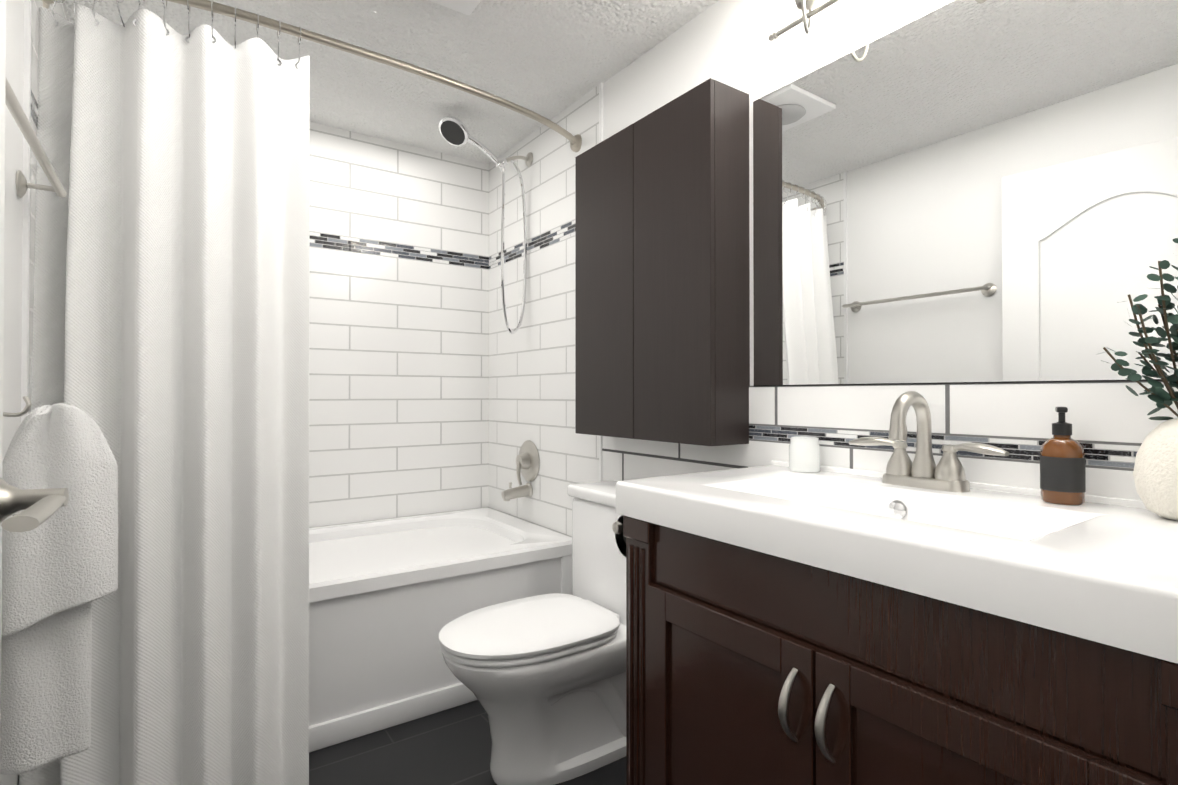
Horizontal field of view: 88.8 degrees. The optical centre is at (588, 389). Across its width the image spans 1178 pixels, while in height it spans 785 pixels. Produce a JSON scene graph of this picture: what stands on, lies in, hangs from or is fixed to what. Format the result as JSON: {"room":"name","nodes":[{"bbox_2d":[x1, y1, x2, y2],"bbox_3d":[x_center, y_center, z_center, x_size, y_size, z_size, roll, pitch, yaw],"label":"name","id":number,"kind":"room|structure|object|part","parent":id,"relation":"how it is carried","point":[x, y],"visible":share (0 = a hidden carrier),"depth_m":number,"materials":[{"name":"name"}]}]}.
{"room":"bathroom","nodes":[
{"label":"bathroom","id":0,"kind":"room"},
{"bbox_2d":[0,0,23,784],"bbox_3d":[-0.629,-0.049,0.322,0.100,2.320,4.540,0,-1,-35],"label":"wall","id":1,"kind":"structure","parent":0,"point":[12,341],"depth_m":1.30,"materials":[{"name":"white paint"}]},
{"bbox_2d":[0,0,5,723],"bbox_3d":[-0.598,0.086,0.441,0.043,2.028,0.804,0,-1,-29],"label":"door","id":2,"kind":"structure","parent":1,"relation":"in","point":[2,89],"depth_m":0.79,"materials":[{"name":"white paint"}]},
{"bbox_2d":[0,478,68,531],"bbox_3d":[-0.694,0.140,0.732,0.084,0.080,0.164,0,-1,-35],"label":"door handle","id":3,"kind":"object","parent":2,"relation":"attached to","point":[39,507],"depth_m":0.74,"materials":[{"name":"silver metal"}]},
{"bbox_2d":[18,0,30,784],"bbox_3d":[-1.307,-0.040,1.394,0.010,2.320,0.015,0,-1,-35],"label":"trim","id":4,"kind":"structure","parent":1,"relation":"attached to","point":[26,212],"depth_m":1.39,"materials":[{"name":"white plastic"}]},
{"bbox_2d":[5,78,66,197],"bbox_3d":[-1.063,-0.462,1.107,0.080,0.060,0.724,0,-1,-35],"label":"bar","id":5,"kind":"object","parent":1,"relation":"attached to","point":[15,109],"visible":1,"depth_m":1.16,"materials":[{"name":"silver metal"}]},
{"bbox_2d":[28,0,69,413],"bbox_3d":[-1.596,-0.037,1.808,0.008,2.320,0.995,0,-1,-35],"label":"wall tiles","id":6,"kind":"structure","parent":1,"relation":"attached to","point":[60,10],"depth_m":1.45,"materials":[{"name":"white tile"}]},
{"bbox_2d":[0,396,117,774],"bbox_3d":[-1.046,0.377,1.177,0.194,0.730,0.092,0,-1,-35],"label":"towel","id":7,"kind":"object","parent":1,"relation":"hanging from","point":[59,570],"visible":0.83,"depth_m":1.16,"materials":[{"name":"white fabric"}]},
{"bbox_2d":[19,0,581,784],"bbox_3d":[-0.632,0.019,1.861,1.673,2.140,0.428,0,-1,-35],"label":"shower curtain","id":8,"kind":"object","parent":1,"relation":"attached to","point":[171,326],"visible":0.92,"depth_m":1.53,"materials":[{"name":"white fabric"}]},
{"bbox_3d":[-0.685,-1.016,1.945,1.673,0.070,0.244,0,-1,-35],"label":"rod","id":9,"kind":"part","parent":8,"relation":"part of","materials":[{"name":"silver metal"}]},
{"bbox_2d":[65,0,717,163],"bbox_3d":[0.065,-1.229,0.875,1.860,0.050,4.640,0,-1,-35],"label":"ceiling","id":10,"kind":"structure","parent":0,"point":[549,59],"depth_m":2.12,"materials":[{"name":"white paint"}]},
{"bbox_2d":[429,0,480,14],"bbox_3d":[-0.414,-1.176,1.686,0.300,0.042,0.300,0,-1,-35],"label":"fan","id":11,"kind":"object","parent":10,"relation":"attached to","point":[467,7],"visible":1,"depth_m":1.83,"materials":[{"name":"white plastic"}]},
{"bbox_2d":[309,122,488,527],"bbox_3d":[-1.231,-0.029,2.729,1.860,2.320,0.100,0,-1,-35],"label":"wall","id":12,"kind":"structure","parent":0,"point":[399,347],"depth_m":2.88,"materials":[{"name":"tile"}]},
{"bbox_2d":[309,700,625,784],"bbox_3d":[0.065,1.141,0.855,1.860,0.050,4.640,0,-1,-35],"label":"floor","id":13,"kind":"structure","parent":0,"point":[452,746],"depth_m":1.84,"materials":[{"name":"tile"}]},
{"bbox_2d":[309,508,571,751],"bbox_3d":[-0.953,0.868,2.322,1.638,0.520,0.867,0,-1,-35],"label":"bathtub","id":14,"kind":"object","parent":13,"relation":"on","point":[390,599],"visible":0.44,"depth_m":2.09,"materials":[{"name":"white ceramic"}]},
{"bbox_2d":[439,480,625,784],"bbox_3d":[-0.089,0.726,1.847,0.749,0.795,0.452,0,-1,-35],"label":"toilet","id":15,"kind":"object","parent":13,"relation":"on","point":[542,678],"visible":0.81,"depth_m":1.73,"materials":[{"name":"white ceramic"}]},
{"bbox_3d":[-0.175,0.707,1.788,0.540,0.049,0.386,0,-1,-35],"label":"seat","id":16,"kind":"part","parent":15,"relation":"part of","materials":[{"name":"white plastic"}]},
{"bbox_2d":[612,391,1177,784],"bbox_3d":[0.530,0.560,1.116,0.591,1.116,1.085,0,-1,-35],"label":"bathroom vanity","id":17,"kind":"object","parent":13,"relation":"on","point":[921,619],"visible":1,"depth_m":0.89,"materials":[{"name":"brown wood"}]},
{"bbox_2d":[789,436,819,471],"bbox_3d":[0.544,0.163,1.519,0.075,0.084,0.075,0,-1,-35],"label":"candle jar","id":18,"kind":"object","parent":17,"relation":"on","point":[804,453],"visible":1,"depth_m":1.49,"materials":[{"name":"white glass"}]},
{"bbox_2d":[616,460,1177,663],"bbox_3d":[0.569,0.247,1.095,0.553,0.112,1.003,0,-1,-35],"label":"sink","id":19,"kind":"object","parent":17,"relation":"in","point":[1095,581],"depth_m":0.87,"materials":[{"name":"white ceramic"}]},
{"bbox_2d":[849,391,1008,491],"bbox_3d":[0.669,0.104,1.241,0.154,0.200,0.321,0,-1,-35],"label":"faucet","id":20,"kind":"object","parent":17,"relation":"on","point":[901,475],"depth_m":1.25,"materials":[{"name":"silver metal"}]},
{"bbox_2d":[1040,407,1085,504],"bbox_3d":[0.848,0.116,1.077,0.070,0.170,0.064,0,-1,-35],"label":"soap bottle","id":21,"kind":"object","parent":17,"relation":"on","point":[1062,469],"visible":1,"depth_m":1.05,"materials":[{"name":"orange glass"}]},
{"bbox_2d":[1099,238,1177,519],"bbox_3d":[0.914,-0.022,0.949,0.124,0.445,0.164,0,-1,-35],"label":"vase","id":22,"kind":"object","parent":17,"relation":"on","point":[1155,473],"visible":1,"depth_m":0.94,"materials":[{"name":"white ceramic"}]},
{"bbox_3d":[0.926,0.123,0.931,0.124,0.154,0.124,0,-1,-35],"label":"pot","id":23,"kind":"part","parent":22,"relation":"part of","materials":[{"name":"white ceramic"}]},
{"bbox_2d":[603,0,954,385],"bbox_3d":[0.354,-0.035,1.991,0.100,2.320,2.920,0,-1,-35],"label":"wall","id":24,"kind":"structure","parent":0,"point":[728,42],"depth_m":1.74,"materials":[{"name":"white paint"}]},
{"bbox_2d":[488,85,598,536],"bbox_3d":[-0.240,-0.029,2.751,0.008,2.320,0.995,0,-1,-35],"label":"wall tiles","id":25,"kind":"structure","parent":24,"relation":"attached to","point":[532,378],"depth_m":2.72,"materials":[{"name":"white tile"}]},
{"bbox_2d":[439,116,539,500],"bbox_3d":[-0.454,-0.327,2.674,0.438,1.661,0.190,0,-1,-35],"label":"fittings","id":26,"kind":"object","parent":25,"relation":"attached to","point":[453,131],"visible":1,"depth_m":2.73,"materials":[{"name":"silver metal"}]},
{"bbox_3d":[-0.331,0.463,2.753,0.140,0.082,0.068,0,-1,-35],"label":"spout","id":27,"kind":"part","parent":26,"relation":"part of","materials":[{"name":"silver metal"}]},
{"bbox_2d":[599,83,602,480],"bbox_3d":[0.048,-0.032,2.336,0.010,2.320,0.015,0,-1,-35],"label":"trim","id":28,"kind":"structure","parent":24,"relation":"attached to","point":[600,140],"depth_m":2.34,"materials":[{"name":"white plastic"}]},
{"bbox_2d":[575,78,749,445],"bbox_3d":[0.207,-0.348,1.973,0.160,1.014,0.673,0,-1,-35],"label":"upper cabinet","id":29,"kind":"object","parent":24,"relation":"attached to","point":[662,296],"visible":1,"depth_m":1.79,"materials":[{"name":"brown wood"}]},
{"bbox_2d":[602,436,747,480],"bbox_3d":[0.258,0.558,2.031,0.006,1.134,0.717,0,-1,-35],"label":"wall tiles","id":30,"kind":"structure","parent":24,"relation":"attached to","point":[626,459],"depth_m":2.05,"materials":[{"name":"white tile"}]},
{"bbox_2d":[768,0,839,40],"bbox_3d":[0.711,-0.996,1.231,0.188,0.264,0.824,0,-1,-35],"label":"sconce","id":31,"kind":"object","parent":24,"relation":"attached to","point":[803,6],"visible":1,"depth_m":1.45,"materials":[{"name":"silver metal"}]},
{"bbox_2d":[748,381,1177,499],"bbox_3d":[0.775,0.253,1.291,0.006,0.534,1.093,0,-1,-35],"label":"tile backsplash","id":32,"kind":"structure","parent":24,"relation":"attached to","point":[1113,426],"depth_m":1.24,"materials":[{"name":"white tile"}]},
{"bbox_2d":[753,0,1177,386],"bbox_3d":[0.778,-0.421,1.289,0.007,0.819,1.067,0,-1,-35],"label":"mirror","id":33,"kind":"object","parent":24,"relation":"attached to","point":[969,191],"visible":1,"depth_m":1.25,"materials":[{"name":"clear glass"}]}
]}

